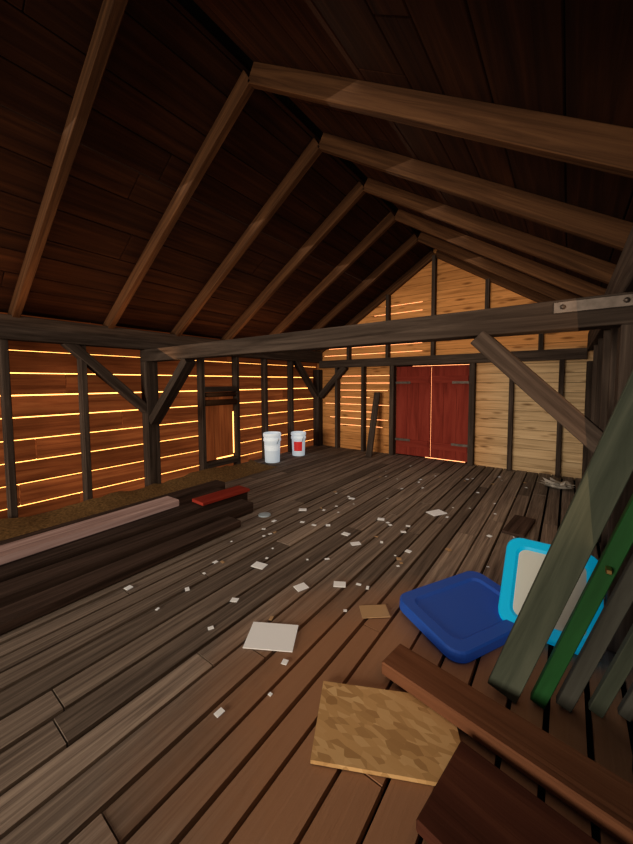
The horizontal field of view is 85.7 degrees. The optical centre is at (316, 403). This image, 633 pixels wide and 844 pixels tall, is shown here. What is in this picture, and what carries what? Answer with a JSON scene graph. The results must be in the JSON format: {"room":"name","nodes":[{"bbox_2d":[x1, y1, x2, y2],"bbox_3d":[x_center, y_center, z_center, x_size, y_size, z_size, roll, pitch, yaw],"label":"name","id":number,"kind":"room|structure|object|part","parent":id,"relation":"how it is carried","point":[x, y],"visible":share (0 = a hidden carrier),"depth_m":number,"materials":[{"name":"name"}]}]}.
{"room":"barn loft","nodes":[
{"label":"barn loft","id":0,"kind":"room"},
{"bbox_2d":[0,312,322,518],"bbox_3d":[-1.727,-0.093,3.091,0.170,1.967,6.129,2,4,36],"label":"wall","id":1,"kind":"structure","parent":0,"point":[78,399],"depth_m":3.00,"materials":[{"name":"brown wood"}]},
{"bbox_2d":[205,386,238,468],"bbox_3d":[-1.105,0.258,3.917,0.093,0.900,0.440,2,4,36],"label":"door","id":2,"kind":"structure","parent":1,"relation":"in","point":[219,401],"depth_m":3.93,"materials":[{"name":"brown wood"}]},
{"bbox_3d":[-1.095,-0.052,3.891,0.066,0.150,0.430,2,4,36],"label":"roller frame","id":3,"kind":"part","parent":2,"relation":"part of","materials":[{"name":"brown wood"}]},
{"bbox_2d":[140,291,632,452],"bbox_3d":[-0.220,-0.097,2.225,3.501,0.695,0.130,2,4,36],"label":"tie beam","id":4,"kind":"structure","parent":1,"relation":"attached to","point":[607,311],"depth_m":1.47,"materials":[{"name":"wood"}]},
{"bbox_2d":[0,0,632,352],"bbox_3d":[-0.372,-1.137,1.962,4.425,1.505,6.329,2,4,36],"label":"ceiling","id":5,"kind":"structure","parent":0,"point":[219,169],"depth_m":1.78,"materials":[{"name":"brown wood"}]},
{"bbox_2d":[0,445,632,843],"bbox_3d":[-0.363,0.904,2.086,3.803,0.055,6.329,2,4,36],"label":"floor","id":6,"kind":"structure","parent":0,"point":[111,733],"depth_m":1.18,"materials":[{"name":"brown wood"}]},
{"bbox_2d":[0,480,252,634],"bbox_3d":[-1.389,0.819,1.874,0.856,0.147,2.681,2,4,36],"label":"pile","id":7,"kind":"object","parent":6,"relation":"on","point":[45,571],"visible":0.88,"depth_m":1.91,"materials":[{"name":"brown wood"}]},
{"bbox_2d":[192,485,249,505],"bbox_3d":[-0.751,0.729,2.716,0.150,0.024,0.440,3,4,39],"label":"board","id":8,"kind":"object","parent":7,"relation":"on","point":[210,498],"visible":1,"depth_m":2.67,"materials":[{"name":"paint"}]},
{"bbox_2d":[0,460,275,540],"bbox_3d":[-1.753,0.810,2.620,0.394,0.081,3.850,2,4,36],"label":"litter","id":9,"kind":"object","parent":6,"relation":"on","point":[9,527],"visible":0.79,"depth_m":2.85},
{"bbox_2d":[258,512,270,517],"bbox_3d":[-0.393,0.843,2.584,0.096,0.008,0.096,2,4,36],"label":"cap","id":10,"kind":"object","parent":6,"relation":"on","point":[263,514],"visible":1,"depth_m":2.58,"materials":[{"name":"grey plastic"}]},
{"bbox_2d":[263,431,280,462],"bbox_3d":[-0.562,0.556,4.332,0.243,0.370,0.228,2,4,36],"label":"plastic bucket","id":11,"kind":"object","parent":6,"relation":"on","point":[271,439],"visible":1,"depth_m":4.25,"materials":[{"name":"white plastic"}]},
{"bbox_2d":[291,431,305,455],"bbox_3d":[-0.249,0.556,4.724,0.210,0.320,0.210,-1,3,-5],"label":"plastic bucket","id":12,"kind":"object","parent":6,"relation":"on","point":[298,438],"visible":1,"depth_m":4.65,"materials":[{"name":"white plastic"}]},
{"bbox_2d":[124,470,526,717],"bbox_3d":[0.579,0.846,2.489,1.471,0.003,3.409,2,4,36],"label":"paper scraps","id":13,"kind":"object","parent":6,"relation":"on","point":[262,635],"visible":1,"depth_m":1.40,"materials":[{"name":"white paper"}]},
{"bbox_2d":[366,392,379,456],"bbox_3d":[0.773,0.284,4.663,0.085,0.864,0.266,2,4,36],"label":"wooden plank","id":14,"kind":"object","parent":6,"relation":"on","point":[376,398],"visible":1,"depth_m":4.65,"materials":[{"name":"brown wood"}]},
{"bbox_2d":[310,681,460,785],"bbox_3d":[0.201,0.935,0.982,0.400,0.011,0.240,0,4,9],"label":"sheet","id":15,"kind":"object","parent":6,"relation":"on","point":[367,730],"visible":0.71,"depth_m":0.96,"materials":[{"name":"beige wood"}]},
{"bbox_2d":[399,571,513,662],"bbox_3d":[0.641,0.876,1.452,0.500,0.065,0.352,-2,4,-26],"label":"lid","id":16,"kind":"object","parent":6,"relation":"on","point":[459,614],"visible":0.74,"depth_m":1.40,"materials":[{"name":"blue plastic"}]},
{"bbox_2d":[498,538,603,654],"bbox_3d":[0.959,0.770,1.405,0.340,0.278,0.321,2,4,36],"label":"lid","id":17,"kind":"object","parent":16,"relation":"on","point":[524,558],"visible":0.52,"depth_m":1.44,"materials":[{"name":"teal plastic"}]},
{"bbox_2d":[382,644,632,843],"bbox_3d":[0.490,0.905,0.968,0.647,0.045,0.120,3,5,45],"label":"wooden plank","id":18,"kind":"object","parent":6,"relation":"on","point":[604,798],"visible":1,"depth_m":0.89,"materials":[{"name":"brown wood"}]},
{"bbox_2d":[416,741,599,843],"bbox_3d":[0.433,0.928,0.698,0.240,0.030,0.375,-4,5,-44],"label":"wooden plank","id":19,"kind":"object","parent":6,"relation":"on","point":[473,801],"visible":1,"depth_m":0.76,"materials":[{"name":"brown wood"}]},
{"bbox_2d":[502,515,535,537],"bbox_3d":[1.401,0.844,2.355,0.130,0.016,0.360,3,5,42],"label":"wooden plank","id":20,"kind":"object","parent":6,"relation":"on","point":[519,526],"visible":0.93,"depth_m":2.32,"materials":[{"name":"brown wood"}]},
{"bbox_2d":[539,477,574,488],"bbox_3d":[2.274,0.758,3.224,0.237,0.074,0.277,-2,4,-30],"label":"plastic sheet","id":21,"kind":"object","parent":6,"relation":"on","point":[553,483],"visible":1,"depth_m":3.18,"materials":[{"name":"grey plastic"}]},
{"bbox_2d":[488,369,632,703],"bbox_3d":[0.727,0.377,0.956,0.420,1.121,0.026,2,4,36],"label":"wooden board","id":22,"kind":"object","parent":6,"relation":"on","point":[609,469],"visible":1,"depth_m":0.95,"materials":[{"name":"green paint"}]},
{"bbox_2d":[530,494,632,708],"bbox_3d":[0.787,0.494,0.944,0.309,0.888,0.054,2,4,36],"label":"wooden board","id":23,"kind":"object","parent":6,"relation":"on","point":[620,542],"visible":1,"depth_m":0.96,"materials":[{"name":"green paint"}]},
{"bbox_2d":[556,553,632,712],"bbox_3d":[0.841,0.597,0.968,0.244,0.679,0.030,2,4,36],"label":"wooden board","id":24,"kind":"object","parent":6,"relation":"on","point":[620,600],"visible":1,"depth_m":0.98,"materials":[{"name":"grey paint"}]},
{"bbox_2d":[588,624,632,717],"bbox_3d":[0.894,0.718,0.979,0.165,0.436,0.030,2,4,36],"label":"wooden board","id":25,"kind":"object","parent":6,"relation":"on","point":[621,665],"visible":1,"depth_m":0.99,"materials":[{"name":"green paint"}]},
{"bbox_2d":[617,682,632,721],"bbox_3d":[0.942,0.822,0.990,0.095,0.226,0.026,2,4,36],"label":"wooden board","id":26,"kind":"object","parent":6,"relation":"on","point":[625,708],"visible":1,"depth_m":1.00,"materials":[{"name":"grey paint"}]},
{"bbox_2d":[317,249,593,480],"bbox_3d":[1.412,-0.774,4.408,3.903,3.400,0.180,2,4,36],"label":"wall","id":27,"kind":"structure","parent":0,"point":[507,429],"depth_m":4.08,"materials":[{"name":"beige wood"}]},
{"bbox_2d":[395,364,468,461],"bbox_3d":[1.483,0.117,4.430,0.974,1.213,0.055,2,4,36],"label":"door","id":28,"kind":"structure","parent":27,"relation":"in","point":[440,400],"depth_m":4.41,"materials":[{"name":"red paint"}]},
{"bbox_2d":[582,226,632,773],"bbox_3d":[1.027,-0.065,0.998,0.180,2.400,6.029,2,4,36],"label":"wall","id":29,"kind":"structure","parent":0,"point":[607,375],"depth_m":1.37,"materials":[{"name":"brown wood"}]}
]}

